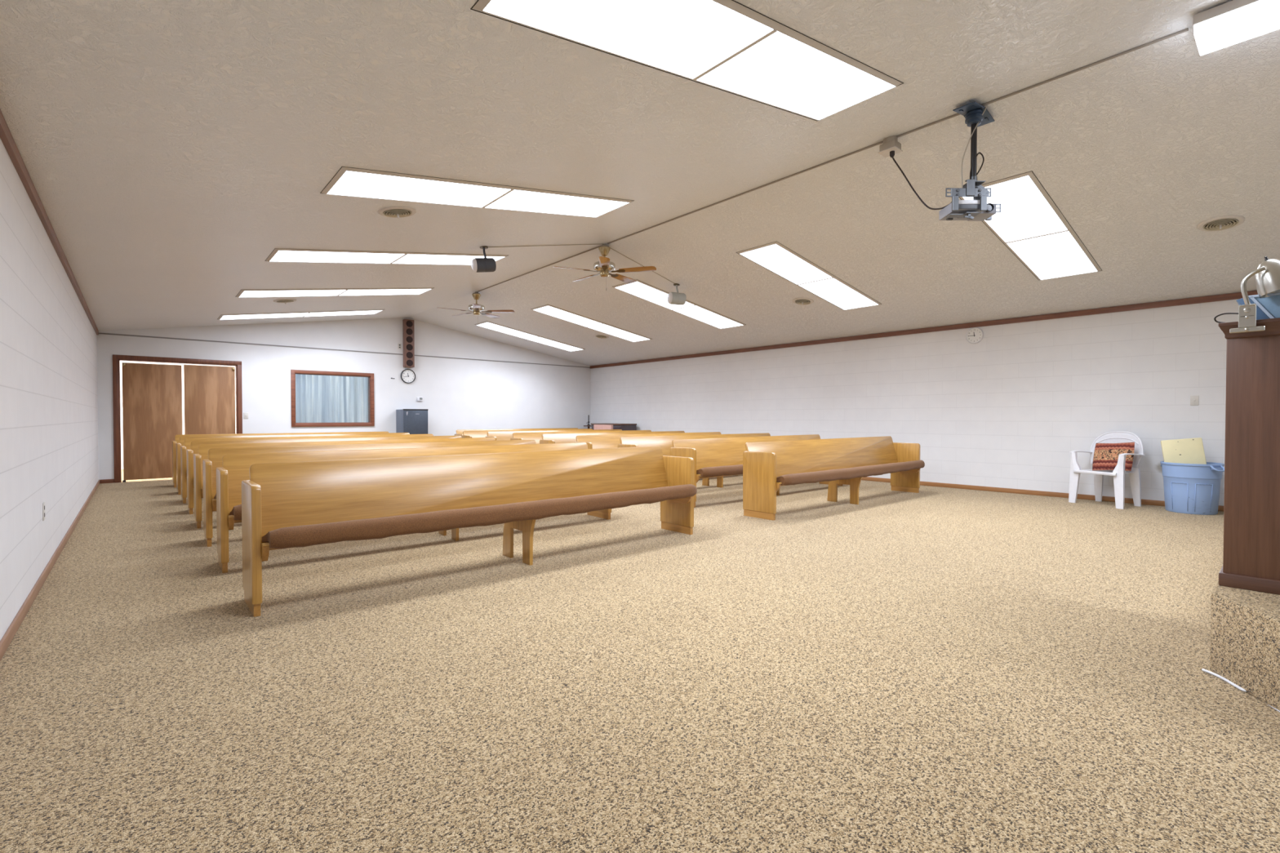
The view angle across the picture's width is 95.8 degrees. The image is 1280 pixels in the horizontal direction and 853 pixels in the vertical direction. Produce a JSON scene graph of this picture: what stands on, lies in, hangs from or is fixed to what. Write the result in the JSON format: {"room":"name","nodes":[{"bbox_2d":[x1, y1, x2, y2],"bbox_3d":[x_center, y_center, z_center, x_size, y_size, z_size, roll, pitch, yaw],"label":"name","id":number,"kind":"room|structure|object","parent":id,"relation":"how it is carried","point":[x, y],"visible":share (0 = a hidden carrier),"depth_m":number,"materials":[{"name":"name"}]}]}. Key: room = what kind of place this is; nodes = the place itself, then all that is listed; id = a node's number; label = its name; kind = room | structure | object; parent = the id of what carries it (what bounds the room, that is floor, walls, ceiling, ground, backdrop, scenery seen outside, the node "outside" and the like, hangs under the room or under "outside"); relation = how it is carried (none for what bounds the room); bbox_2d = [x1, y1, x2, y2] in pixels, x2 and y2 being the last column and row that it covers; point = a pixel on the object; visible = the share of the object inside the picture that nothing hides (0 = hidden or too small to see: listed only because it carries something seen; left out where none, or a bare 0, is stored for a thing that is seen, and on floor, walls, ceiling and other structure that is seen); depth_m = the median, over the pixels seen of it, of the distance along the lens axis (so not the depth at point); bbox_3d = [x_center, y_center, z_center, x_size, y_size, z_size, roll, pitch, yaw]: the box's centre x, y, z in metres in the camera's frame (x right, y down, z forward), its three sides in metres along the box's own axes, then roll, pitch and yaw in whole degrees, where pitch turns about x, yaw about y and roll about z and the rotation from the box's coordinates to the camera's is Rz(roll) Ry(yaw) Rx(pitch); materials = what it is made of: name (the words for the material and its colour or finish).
{"room":"house of worship","nodes":[
{"label":"house of worship","id":0,"kind":"room"},
{"bbox_2d":[0,137,98,640],"bbox_3d":[-3.724,-0.242,3.400,0.200,2.518,15.823,-1,1,-41],"label":"wall","id":1,"kind":"structure","parent":0,"point":[49,454],"depth_m":3.60,"materials":[{"name":"paint"}]},
{"bbox_2d":[0,109,98,334],"bbox_3d":[-3.655,-1.416,3.473,0.024,0.068,15.470,-1,1,-41],"label":"trim","id":2,"kind":"structure","parent":1,"relation":"attached to","point":[6,135],"depth_m":3.59,"materials":[{"name":"wood"}]},
{"bbox_2d":[0,480,99,661],"bbox_3d":[-3.663,0.984,3.512,0.014,0.064,15.483,-1,1,-41],"label":"baseboard","id":3,"kind":"structure","parent":1,"relation":"attached to","point":[6,639],"depth_m":3.46,"materials":[{"name":"wood"}]},
{"bbox_2d":[120,360,235,469],"bbox_3d":[-6.211,-0.397,13.881,10.206,2.500,3.260,-1,1,-41],"label":"wall","id":4,"kind":"structure","parent":0,"point":[121,362],"depth_m":12.08,"materials":[{"name":"paint"}]},
{"bbox_2d":[96,317,590,479],"bbox_3d":[-5.095,-0.755,12.593,9.806,3.255,0.140,-1,1,-41],"label":"wall","id":5,"kind":"structure","parent":0,"point":[457,393],"depth_m":12.22,"materials":[{"name":"paint"}]},
{"bbox_2d":[112,354,242,483],"bbox_3d":[-7.989,-0.136,10.071,1.747,2.096,0.160,-1,1,-41],"label":"door","id":6,"kind":"structure","parent":5,"relation":"in","point":[152,393],"depth_m":9.89,"materials":[{"name":"brown wood"}]},
{"bbox_2d":[290,369,374,426],"bbox_3d":[-6.171,-0.552,11.644,1.510,1.100,0.164,-1,1,-41],"label":"window","id":7,"kind":"structure","parent":5,"relation":"in","point":[371,422],"depth_m":11.58,"materials":[{"name":"brown wood"}]},
{"bbox_2d":[98,332,590,368],"bbox_3d":[-5.045,-1.554,12.523,9.806,0.020,0.012,-1,1,-41],"label":"trim","id":8,"kind":"structure","parent":5,"relation":"attached to","point":[99,332],"depth_m":11.27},
{"bbox_2d":[400,368,415,383],"bbox_3d":[-5.023,-1.091,12.532,0.310,0.310,0.038,-1,1,-41],"label":"wall clock","id":9,"kind":"object","parent":5,"relation":"attached to","point":[407,375],"visible":1,"depth_m":12.52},
{"bbox_2d":[402,319,414,367],"bbox_3d":[-4.998,-1.793,12.492,0.210,1.025,0.116,-1,1,-41],"label":"speaker","id":10,"kind":"object","parent":5,"relation":"attached to","point":[408,338],"visible":1,"depth_m":12.44},
{"bbox_3d":[-6.265,-1.153,11.741,1.586,0.016,0.016,-1,1,-41],"label":"curtain rod","id":11,"kind":"object","parent":5,"relation":"attached to","visible":0},
{"bbox_2d":[295,373,368,422],"bbox_3d":[-6.265,-0.544,11.751,1.426,1.196,0.052,-1,1,-41],"label":"curtain","id":12,"kind":"object","parent":11,"relation":"hanging from","point":[318,398],"visible":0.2,"depth_m":11.75,"materials":[{"name":"fabric"}]},
{"bbox_2d":[0,469,1279,852],"bbox_3d":[-1.281,1.001,8.235,10.206,0.120,19.883,-1,1,-41],"label":"floor","id":13,"kind":"structure","parent":0,"point":[934,669],"depth_m":2.25,"materials":[{"name":"carpet"}]},
{"bbox_2d":[171,431,388,487],"bbox_3d":[-5.954,0.515,10.016,3.329,0.798,0.528,-1,1,-41],"label":"pew","id":14,"kind":"object","parent":13,"relation":"on","point":[176,437],"visible":0.06,"depth_m":9.43,"materials":[{"name":"brown wood"}]},
{"bbox_2d":[175,432,409,494],"bbox_3d":[-5.223,0.528,9.184,3.329,0.798,0.528,-1,1,-41],"label":"pew","id":15,"kind":"object","parent":13,"relation":"on","point":[181,438],"visible":0.08,"depth_m":8.67,"materials":[{"name":"brown wood"}]},
{"bbox_2d":[180,434,433,503],"bbox_3d":[-4.508,0.541,8.363,3.329,0.798,0.528,-1,1,-40],"label":"pew","id":16,"kind":"object","parent":13,"relation":"on","point":[188,442],"visible":0.06,"depth_m":7.75,"materials":[{"name":"brown wood"}]},
{"bbox_2d":[186,435,462,514],"bbox_3d":[-3.796,0.553,7.553,3.329,0.798,0.528,-1,1,-40],"label":"pew","id":17,"kind":"object","parent":13,"relation":"on","point":[194,444],"visible":0.09,"depth_m":6.99,"materials":[{"name":"brown wood"}]},
{"bbox_2d":[193,437,495,528],"bbox_3d":[-3.088,0.566,6.740,3.329,0.798,0.528,-1,1,-40],"label":"pew","id":18,"kind":"object","parent":13,"relation":"on","point":[203,449],"visible":0.12,"depth_m":6.17,"materials":[{"name":"brown wood"}]},
{"bbox_2d":[202,440,536,546],"bbox_3d":[-2.392,0.579,5.941,3.329,0.798,0.528,-1,1,-40],"label":"pew","id":19,"kind":"object","parent":13,"relation":"on","point":[215,460],"visible":0.14,"depth_m":5.34,"materials":[{"name":"brown wood"}]},
{"bbox_2d":[216,442,611,573],"bbox_3d":[-1.683,0.591,5.135,3.329,0.798,0.528,-1,1,-39],"label":"pew","id":20,"kind":"object","parent":13,"relation":"on","point":[235,468],"visible":0.16,"depth_m":4.52,"materials":[{"name":"brown wood"}]},
{"bbox_2d":[230,504,241,519],"bbox_3d":[-1.630,0.585,5.090,3.211,0.140,0.391,-1,1,-39],"label":"cushion","id":21,"kind":"object","parent":20,"relation":"on","point":[235,509],"depth_m":3.96,"materials":[{"name":"brown fabric"}]},
{"bbox_2d":[241,445,697,617],"bbox_3d":[-0.890,0.604,4.303,3.380,0.798,0.528,-1,1,-41],"label":"pew","id":22,"kind":"object","parent":13,"relation":"on","point":[301,504],"visible":1,"depth_m":4.00,"materials":[{"name":"brown wood"}]},
{"bbox_2d":[262,484,697,549],"bbox_3d":[-0.835,0.598,4.259,3.260,0.140,0.391,-1,1,-41],"label":"cushion","id":23,"kind":"object","parent":22,"relation":"on","point":[426,518],"depth_m":3.85,"materials":[{"name":"brown fabric"}]},
{"bbox_2d":[454,427,577,435],"bbox_3d":[-2.696,0.455,13.804,3.380,0.798,0.528,-1,1,-41],"label":"pew","id":24,"kind":"object","parent":13,"relation":"on","point":[459,432],"visible":0.05,"depth_m":13.66,"materials":[{"name":"brown wood"}]},
{"bbox_2d":[461,428,591,438],"bbox_3d":[-2.239,0.471,12.823,3.380,0.798,0.528,-1,1,-41],"label":"pew","id":25,"kind":"object","parent":13,"relation":"on","point":[471,433],"visible":0.09,"depth_m":12.19,"materials":[{"name":"brown wood"}]},
{"bbox_2d":[485,429,622,440],"bbox_3d":[-1.535,0.482,12.096,3.380,0.798,0.528,-1,1,-39],"label":"pew","id":26,"kind":"object","parent":13,"relation":"on","point":[498,435],"visible":0.08,"depth_m":11.51,"materials":[{"name":"brown wood"}]},
{"bbox_2d":[510,430,651,444],"bbox_3d":[-0.868,0.495,11.281,3.380,0.798,0.528,-1,1,-40],"label":"pew","id":27,"kind":"object","parent":13,"relation":"on","point":[536,436],"visible":0.08,"depth_m":10.72,"materials":[{"name":"brown wood"}]},
{"bbox_2d":[593,424,613,429],"bbox_3d":[-0.889,0.403,14.012,0.060,0.895,0.700,-1,1,-41],"label":"board","id":28,"kind":"object","parent":13,"relation":"on","point":[595,426],"visible":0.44,"depth_m":13.96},
{"bbox_2d":[539,431,684,444],"bbox_3d":[-0.207,0.507,10.491,3.380,0.798,0.528,-1,1,-40],"label":"pew","id":29,"kind":"object","parent":13,"relation":"on","point":[546,437],"visible":0.09,"depth_m":9.94,"materials":[{"name":"brown wood"}]},
{"bbox_2d":[591,423,636,430],"bbox_3d":[-0.669,0.384,14.482,0.510,0.918,1.220,-1,1,-41],"label":"base cabinet","id":30,"kind":"object","parent":13,"relation":"on","point":[615,426],"visible":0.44,"depth_m":14.03,"materials":[{"name":"brown wood"}]},
{"bbox_2d":[574,431,737,475],"bbox_3d":[0.440,0.520,9.667,3.380,0.798,0.528,-1,1,-41],"label":"pew","id":31,"kind":"object","parent":13,"relation":"on","point":[610,441],"visible":0.09,"depth_m":9.15,"materials":[{"name":"brown wood"}]},
{"bbox_2d":[617,432,770,488],"bbox_3d":[1.157,0.532,8.925,3.380,0.798,0.528,-1,1,-39],"label":"pew","id":32,"kind":"object","parent":13,"relation":"on","point":[664,442],"visible":0.09,"depth_m":8.57,"materials":[{"name":"brown wood"}]},
{"bbox_2d":[670,434,842,507],"bbox_3d":[1.810,0.545,8.069,3.380,0.798,0.528,-1,1,-41],"label":"pew","id":33,"kind":"object","parent":13,"relation":"on","point":[718,456],"visible":0.29,"depth_m":7.54,"materials":[{"name":"brown wood"}]},
{"bbox_2d":[696,464,742,476],"bbox_3d":[1.865,0.539,8.026,3.260,0.140,0.391,-1,1,-41],"label":"cushion","id":34,"kind":"object","parent":33,"relation":"on","point":[702,470],"depth_m":7.08,"materials":[{"name":"brown fabric"}]},
{"bbox_2d":[742,435,924,520],"bbox_3d":[2.579,0.559,7.215,3.407,0.798,0.528,-1,1,-41],"label":"pew","id":35,"kind":"object","parent":13,"relation":"on","point":[767,466],"visible":1,"depth_m":7.01,"materials":[{"name":"brown wood"}]},
{"bbox_2d":[776,460,924,485],"bbox_3d":[2.633,0.552,7.172,3.286,0.140,0.391,-1,1,-41],"label":"cushion","id":36,"kind":"object","parent":35,"relation":"on","point":[845,469],"depth_m":6.96,"materials":[{"name":"brown fabric"}]},
{"bbox_2d":[1068,431,1145,509],"bbox_3d":[5.737,0.508,7.097,0.506,0.902,0.627,0,1,-21],"label":"armchair","id":37,"kind":"object","parent":13,"relation":"on","point":[1118,473],"visible":0.76,"depth_m":7.03,"materials":[{"name":"plastic"}]},
{"bbox_2d":[1092,442,1134,471],"bbox_3d":[5.775,0.368,7.061,0.161,0.369,0.447,0,1,-20],"label":"pillow","id":38,"kind":"object","parent":37,"relation":"on","point":[1105,457],"visible":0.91,"depth_m":7.04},
{"bbox_2d":[1160,461,1224,515],"bbox_3d":[6.242,0.688,6.548,0.526,0.560,0.562,-1,1,-41],"label":"trash bin","id":39,"kind":"object","parent":13,"relation":"on","point":[1188,488],"visible":0.92,"depth_m":6.38,"materials":[{"name":"blue plastic"}]},
{"bbox_2d":[1160,437,1206,464],"bbox_3d":[6.215,0.352,6.607,0.396,0.455,0.099,1,1,35],"label":"board","id":40,"kind":"object","parent":39,"relation":"in","point":[1186,451],"visible":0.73,"depth_m":6.60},
{"bbox_2d":[1201,668,1279,712],"bbox_3d":[2.287,1.034,1.958,0.041,0.011,0.980,0,1,12],"label":"cable","id":41,"kind":"object","parent":13,"relation":"on","point":[1202,669],"visible":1,"depth_m":2.33,"materials":[{"name":"white plastic"}]},
{"bbox_2d":[1209,582,1279,711],"bbox_3d":[5.248,0.858,2.955,6.880,0.332,2.950,-1,1,-41],"label":"platform","id":42,"kind":"object","parent":13,"relation":"on","point":[1245,651],"visible":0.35,"depth_m":2.26,"materials":[{"name":"carpet"}]},
{"bbox_2d":[1218,317,1279,595],"bbox_3d":[3.030,0.125,2.438,0.648,1.150,0.806,-1,1,-41],"label":"lectern","id":43,"kind":"object","parent":42,"relation":"on","point":[1251,502],"visible":1,"depth_m":2.47,"materials":[{"name":"brown wood"}]},
{"bbox_2d":[1229,256,1279,333],"bbox_3d":[2.643,-0.559,2.443,0.129,0.319,0.204,-1,1,-41],"label":"lamp","id":44,"kind":"object","parent":43,"relation":"attached to","point":[1267,281],"visible":1,"depth_m":2.43,"materials":[{"name":"silver metal"}]},
{"bbox_2d":[1235,292,1279,319],"bbox_3d":[2.838,-0.510,2.504,0.280,0.117,0.345,-1,1,-41],"label":"binder","id":45,"kind":"object","parent":43,"relation":"on","point":[1268,307],"visible":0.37,"depth_m":2.48,"materials":[{"name":"plastic"}]},
{"bbox_3d":[-4.867,0.684,12.373,0.600,0.385,0.480,-1,1,-41],"label":"side table","id":46,"kind":"object","parent":13,"relation":"on","visible":0},
{"bbox_2d":[395,408,428,434],"bbox_3d":[-4.874,0.060,12.371,0.514,0.862,0.478,-1,1,-41],"label":"mini fridge","id":47,"kind":"object","parent":46,"relation":"on","point":[412,421],"visible":0.72,"depth_m":12.19,"materials":[{"name":"black plastic"}]},
{"bbox_2d":[0,0,1279,365],"bbox_3d":[0.051,-1.920,6.657,10.206,0.898,15.823,-1,1,-41],"label":"ceiling","id":48,"kind":"structure","parent":0,"point":[167,148],"depth_m":4.11,"materials":[{"name":"paint"}]},
{"bbox_2d":[273,298,296,303],"bbox_3d":[-5.250,-1.851,8.553,0.296,0.078,0.299,-1,1,-37],"label":"ceiling vent","id":49,"kind":"object","parent":48,"relation":"in","point":[280,300],"visible":1,"depth_m":8.50,"materials":[{"name":"beige metal"}]},
{"bbox_2d":[217,309,383,319],"bbox_3d":[-5.900,-1.984,10.212,2.498,0.400,0.592,-1,1,-41],"label":"fluorescent light","id":50,"kind":"object","parent":48,"relation":"attached to","point":[244,316],"visible":1,"depth_m":10.07,"materials":[{"name":"white"}]},
{"bbox_2d":[220,312,307,319],"bbox_3d":[-6.363,-1.879,9.811,1.215,0.012,0.522,-12,9,-40],"label":"diffuser","id":51,"kind":"object","parent":50,"relation":"attached to","point":[244,316],"depth_m":9.74,"materials":[{"name":"white"}]},
{"bbox_2d":[304,310,382,316],"bbox_3d":[-5.436,-2.084,10.614,1.215,0.012,0.522,-12,9,-40],"label":"diffuser","id":52,"kind":"object","parent":50,"relation":"attached to","point":[344,312],"depth_m":10.53,"materials":[{"name":"white"}]},
{"bbox_2d":[235,287,434,297],"bbox_3d":[-4.338,-1.956,8.417,2.498,0.400,0.592,-1,1,-41],"label":"fluorescent light","id":53,"kind":"object","parent":48,"relation":"attached to","point":[343,291],"visible":1,"depth_m":8.26,"materials":[{"name":"white"}]},
{"bbox_2d":[239,289,345,297],"bbox_3d":[-4.801,-1.851,8.016,1.215,0.012,0.522,-12,9,-40],"label":"diffuser","id":54,"kind":"object","parent":53,"relation":"attached to","point":[242,293],"depth_m":7.96,"materials":[{"name":"white"}]},
{"bbox_2d":[339,288,430,295],"bbox_3d":[-3.874,-2.055,8.819,1.215,0.012,0.522,-12,9,-40],"label":"diffuser","id":55,"kind":"object","parent":53,"relation":"attached to","point":[347,291],"depth_m":8.77,"materials":[{"name":"white"}]},
{"bbox_2d":[264,248,507,265],"bbox_3d":[-2.770,-1.927,6.614,2.498,0.400,0.592,-1,1,-41],"label":"fluorescent light","id":56,"kind":"object","parent":48,"relation":"attached to","point":[279,255],"visible":0.86,"depth_m":6.38,"materials":[{"name":"white"}]},
{"bbox_2d":[270,250,404,263],"bbox_3d":[-3.232,-1.823,6.213,1.215,0.012,0.522,-12,9,-40],"label":"diffuser","id":57,"kind":"object","parent":56,"relation":"attached to","point":[326,256],"depth_m":6.17,"materials":[{"name":"white"}]},
{"bbox_2d":[392,253,502,264],"bbox_3d":[-2.306,-2.027,7.016,1.215,0.012,0.522,-12,9,-40],"label":"diffuser","id":58,"kind":"object","parent":56,"relation":"attached to","point":[423,259],"depth_m":6.90,"materials":[{"name":"white"}]},
{"bbox_2d":[377,206,416,217],"bbox_3d":[-2.041,-1.794,4.864,0.296,0.078,0.299,-1,1,-37],"label":"ceiling vent","id":59,"kind":"object","parent":48,"relation":"in","point":[390,211],"visible":1,"depth_m":4.82,"materials":[{"name":"beige metal"}]},
{"bbox_2d":[436,292,515,324],"bbox_3d":[-2.852,-2.028,9.950,1.255,0.565,1.265,-1,1,-41],"label":"ceiling fan","id":60,"kind":"object","parent":48,"relation":"hanging from","point":[476,308],"visible":1,"depth_m":9.92,"materials":[{"name":"beige metal"}]},
{"bbox_2d":[320,166,634,217],"bbox_3d":[-1.188,-1.899,4.795,2.498,0.400,0.592,-1,1,-41],"label":"fluorescent light","id":61,"kind":"object","parent":48,"relation":"attached to","point":[348,181],"visible":1,"depth_m":4.55,"materials":[{"name":"white"}]},
{"bbox_2d":[327,170,509,207],"bbox_3d":[-1.651,-1.794,4.395,1.215,0.012,0.522,-12,9,-40],"label":"diffuser","id":62,"kind":"object","parent":61,"relation":"attached to","point":[365,184],"depth_m":4.32,"materials":[{"name":"white"}]},
{"bbox_2d":[485,189,628,217],"bbox_3d":[-0.724,-1.999,5.197,1.215,0.012,0.522,-12,9,-40],"label":"diffuser","id":63,"kind":"object","parent":61,"relation":"attached to","point":[524,200],"depth_m":5.13,"materials":[{"name":"white"}]},
{"bbox_2d":[471,245,496,272],"bbox_3d":[-1.781,-1.903,6.584,0.272,0.307,0.160,0,1,-27],"label":"ceiling speaker","id":64,"kind":"object","parent":48,"relation":"hanging from","point":[478,264],"visible":0.99,"depth_m":6.54,"materials":[{"name":"black metal"}]},
{"bbox_2d":[471,258,477,271],"bbox_3d":[-1.876,-1.826,6.535,0.056,0.147,0.148,0,1,-29],"label":"grille","id":65,"kind":"object","parent":64,"relation":"attached to","point":[474,262],"depth_m":6.49,"materials":[{"name":"white plastic"}]},
{"bbox_2d":[474,320,584,351],"bbox_3d":[-2.423,-2.004,13.025,2.498,0.400,0.592,-1,1,-41],"label":"fluorescent light","id":66,"kind":"object","parent":48,"relation":"attached to","point":[486,324],"visible":1,"depth_m":12.90,"materials":[{"name":"white"}]},
{"bbox_2d":[476,322,537,338],"bbox_3d":[-2.887,-2.092,12.620,1.215,0.012,0.522,11,-7,-41],"label":"diffuser","id":67,"kind":"object","parent":66,"relation":"attached to","point":[492,326],"depth_m":12.57,"materials":[{"name":"white"}]},
{"bbox_2d":[528,337,581,351],"bbox_3d":[-1.960,-1.912,13.429,1.215,0.012,0.522,11,-6,-41],"label":"diffuser","id":68,"kind":"object","parent":66,"relation":"attached to","point":[547,341],"depth_m":13.38,"materials":[{"name":"white"}]},
{"bbox_2d":[477,245,599,291],"bbox_3d":[-1.629,-2.292,8.588,0.016,0.012,3.470,-1,1,-41],"label":"raceway","id":69,"kind":"object","parent":48,"relation":"attached to","point":[599,246],"visible":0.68,"depth_m":8.30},
{"bbox_2d":[530,304,651,342],"bbox_3d":[-0.880,-1.976,11.252,2.498,0.400,0.592,-1,1,-41],"label":"fluorescent light","id":70,"kind":"object","parent":48,"relation":"attached to","point":[548,309],"visible":1,"depth_m":11.12,"materials":[{"name":"white"}]},
{"bbox_2d":[533,306,601,326],"bbox_3d":[-1.344,-2.064,10.847,1.215,0.012,0.522,11,-7,-41],"label":"diffuser","id":71,"kind":"object","parent":70,"relation":"attached to","point":[553,311],"depth_m":10.80,"materials":[{"name":"white"}]},
{"bbox_2d":[589,324,648,342],"bbox_3d":[-0.418,-1.885,11.656,1.215,0.012,0.522,11,-6,-41],"label":"diffuser","id":72,"kind":"object","parent":70,"relation":"attached to","point":[606,328],"depth_m":11.60,"materials":[{"name":"white"}]},
{"bbox_2d":[551,244,656,290],"bbox_3d":[-0.473,-1.986,7.270,1.272,0.565,1.228,-1,1,-41],"label":"ceiling fan","id":73,"kind":"object","parent":48,"relation":"hanging from","point":[604,265],"visible":1,"depth_m":7.17,"materials":[{"name":"wood"}]},
{"bbox_2d":[666,283,686,305],"bbox_3d":[0.527,-1.921,8.394,0.268,0.305,0.175,0,1,-17],"label":"ceiling speaker","id":74,"kind":"object","parent":48,"relation":"hanging from","point":[673,298],"visible":1,"depth_m":8.33,"materials":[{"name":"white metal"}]},
{"bbox_2d":[613,279,746,328],"bbox_3d":[0.708,-1.948,9.427,2.498,0.400,0.592,-1,1,-41],"label":"fluorescent light","id":75,"kind":"object","parent":48,"relation":"attached to","point":[638,288],"visible":1,"depth_m":9.37,"materials":[{"name":"white"}]},
{"bbox_2d":[615,281,693,309],"bbox_3d":[0.244,-2.035,9.022,1.215,0.012,0.522,11,-7,-41],"label":"diffuser","id":76,"kind":"object","parent":75,"relation":"attached to","point":[642,290],"depth_m":8.93,"materials":[{"name":"white"}]},
{"bbox_2d":[674,305,742,328],"bbox_3d":[1.170,-1.856,9.830,1.215,0.012,0.522,11,-6,-41],"label":"diffuser","id":77,"kind":"object","parent":75,"relation":"attached to","point":[700,313],"depth_m":9.77,"materials":[{"name":"white"}]},
{"bbox_2d":[470,0,903,120],"bbox_3d":[0.459,-1.869,2.902,2.498,0.400,0.592,-1,1,-41],"label":"fluorescent light","id":78,"kind":"object","parent":48,"relation":"attached to","point":[726,45],"visible":1,"depth_m":2.78,"materials":[{"name":"plastic"}]},
{"bbox_2d":[483,0,773,78],"bbox_3d":[-0.003,-1.764,2.501,1.215,0.012,0.522,-12,9,-40],"label":"diffuser","id":79,"kind":"object","parent":78,"relation":"attached to","point":[687,38],"depth_m":2.57,"materials":[{"name":"white"}]},
{"bbox_2d":[697,31,895,119],"bbox_3d":[0.923,-1.969,3.304,1.215,0.012,0.522,-12,9,-40],"label":"diffuser","id":80,"kind":"object","parent":78,"relation":"attached to","point":[787,70],"depth_m":3.22,"materials":[{"name":"white"}]},
{"bbox_2d":[792,297,813,304],"bbox_3d":[2.384,-1.822,8.461,0.297,0.078,0.299,0,1,-28],"label":"ceiling vent","id":81,"kind":"object","parent":48,"relation":"in","point":[797,300],"visible":1,"depth_m":8.42,"materials":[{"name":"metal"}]},
{"bbox_2d":[737,240,882,310],"bbox_3d":[2.296,-1.919,7.601,2.498,0.400,0.592,-1,1,-41],"label":"fluorescent light","id":82,"kind":"object","parent":48,"relation":"attached to","point":[775,257],"visible":1,"depth_m":7.44,"materials":[{"name":"white"}]},
{"bbox_2d":[741,244,831,284],"bbox_3d":[1.832,-2.006,7.196,1.215,0.012,0.522,11,-7,-41],"label":"diffuser","id":83,"kind":"object","parent":82,"relation":"attached to","point":[778,259],"depth_m":7.14,"materials":[{"name":"white"}]},
{"bbox_2d":[799,278,877,309],"bbox_3d":[2.759,-1.827,8.005,1.215,0.012,0.522,11,-6,-41],"label":"diffuser","id":84,"kind":"object","parent":82,"relation":"attached to","point":[837,292],"depth_m":7.95,"materials":[{"name":"white"}]},
{"bbox_2d":[877,135,902,157],"bbox_3d":[1.941,-2.179,4.485,0.124,0.104,0.140,-1,1,-41],"label":"outlet box","id":85,"kind":"object","parent":48,"relation":"attached to","point":[891,143],"visible":0.98,"depth_m":4.45,"materials":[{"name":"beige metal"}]},
{"bbox_2d":[889,150,951,209],"bbox_3d":[2.087,-1.849,4.282,0.067,0.550,0.512,-1,1,-31],"label":"power cord","id":86,"kind":"object","parent":85,"relation":"hanging from","point":[891,153],"visible":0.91,"depth_m":4.36,"materials":[{"name":"black rubber"}]},
{"bbox_2d":[607,27,1188,244],"bbox_3d":[1.324,-2.239,5.193,0.016,0.012,5.250,-1,1,-41],"label":"raceway","id":87,"kind":"object","parent":48,"relation":"attached to","point":[1186,28],"visible":1,"depth_m":4.17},
{"bbox_2d":[945,101,1000,220],"bbox_3d":[2.331,-1.820,4.087,0.484,0.769,0.281,-1,1,-41],"label":"mount","id":88,"kind":"object","parent":48,"relation":"hanging from","point":[972,112],"visible":0.84,"depth_m":4.00,"materials":[{"name":"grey metal"}]},
{"bbox_2d":[938,200,996,221],"bbox_3d":[2.337,-1.530,4.101,0.320,0.078,0.230,0,1,0],"label":"projector","id":89,"kind":"object","parent":88,"relation":"attached to","point":[964,206],"visible":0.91,"depth_m":4.05,"materials":[{"name":"grey plastic"}]},
{"bbox_2d":[958,204,979,208],"bbox_3d":[2.265,-1.517,3.990,0.157,0.030,0.006,0,1,0],"label":"grille","id":90,"kind":"object","parent":89,"relation":"attached to","point":[960,206],"depth_m":3.99,"materials":[{"name":"grey plastic"}]},
{"bbox_2d":[960,105,987,187],"bbox_3d":[2.325,-1.926,4.023,0.157,0.567,0.017,1,1,30],"label":"cable","id":91,"kind":"object","parent":48,"relation":"hanging from","point":[986,105],"visible":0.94,"depth_m":4.04,"materials":[{"name":"plastic"}]},
{"bbox_2d":[958,170,1102,279],"bbox_3d":[3.924,-1.890,5.730,2.498,0.400,0.592,-1,1,-41],"label":"fluorescent light","id":92,"kind":"object","parent":48,"relation":"attached to","point":[1031,226],"visible":0.87,"depth_m":5.61,"materials":[{"name":"white"}]},
{"bbox_2d":[963,175,1066,241],"bbox_3d":[3.460,-1.977,5.325,1.215,0.012,0.522,11,-7,-41],"label":"diffuser","id":93,"kind":"object","parent":92,"relation":"attached to","point":[1027,211],"depth_m":5.28,"materials":[{"name":"white"}]},
{"bbox_2d":[1007,231,1097,279],"bbox_3d":[4.386,-1.798,6.134,1.215,0.012,0.522,11,-6,-41],"label":"diffuser","id":94,"kind":"object","parent":92,"relation":"attached to","point":[1058,254],"depth_m":6.08,"materials":[{"name":"white"}]},
{"bbox_2d":[1197,215,1244,231],"bbox_3d":[5.143,-1.787,5.122,0.297,0.078,0.299,0,1,-28],"label":"ceiling vent","id":95,"kind":"object","parent":48,"relation":"in","point":[1224,222],"visible":1,"depth_m":5.10,"materials":[{"name":"beige metal"}]},
{"bbox_2d":[1192,0,1279,55],"bbox_3d":[3.838,-2.108,2.230,0.318,0.095,2.447,-1,1,-41],"label":"light","id":96,"kind":"object","parent":48,"relation":"attached to","point":[1233,22],"visible":1,"depth_m":3.00,"materials":[{"name":"white"}]},
{"bbox_2d":[590,298,1239,506],"bbox_3d":[3.826,-0.345,9.966,0.200,2.518,15.823,-1,1,-41],"label":"wall","id":97,"kind":"structure","parent":0,"point":[1006,409],"depth_m":8.42,"materials":[{"name":"paint"}]},
{"bbox_2d":[590,290,1257,368],"bbox_3d":[3.726,-1.517,9.892,0.024,0.069,15.470,-1,1,-41],"label":"trim","id":98,"kind":"structure","parent":97,"relation":"attached to","point":[1232,295],"depth_m":8.39,"materials":[{"name":"wood"}]},
{"bbox_2d":[965,327,983,343],"bbox_3d":[4.922,-1.338,8.509,0.038,0.236,0.236,-1,1,-41],"label":"wall clock","id":99,"kind":"object","parent":97,"relation":"attached to","point":[975,335],"visible":1,"depth_m":8.50,"materials":[{"name":"white plastic"}]},
{"bbox_2d":[861,476,1223,511],"bbox_3d":[3.725,0.883,9.938,0.014,0.064,15.483,-1,1,-41],"label":"baseboard","id":100,"kind":"structure","parent":97,"relation":"attached to","point":[1148,502],"depth_m":8.05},
{"bbox_2d":[1190,395,1199,405],"bbox_3d":[6.477,-0.304,6.755,0.014,0.116,0.072,-1,1,-41],"label":"wall plate","id":101,"kind":"object","parent":97,"relation":"attached to","point":[1194,399],"visible":1,"depth_m":6.75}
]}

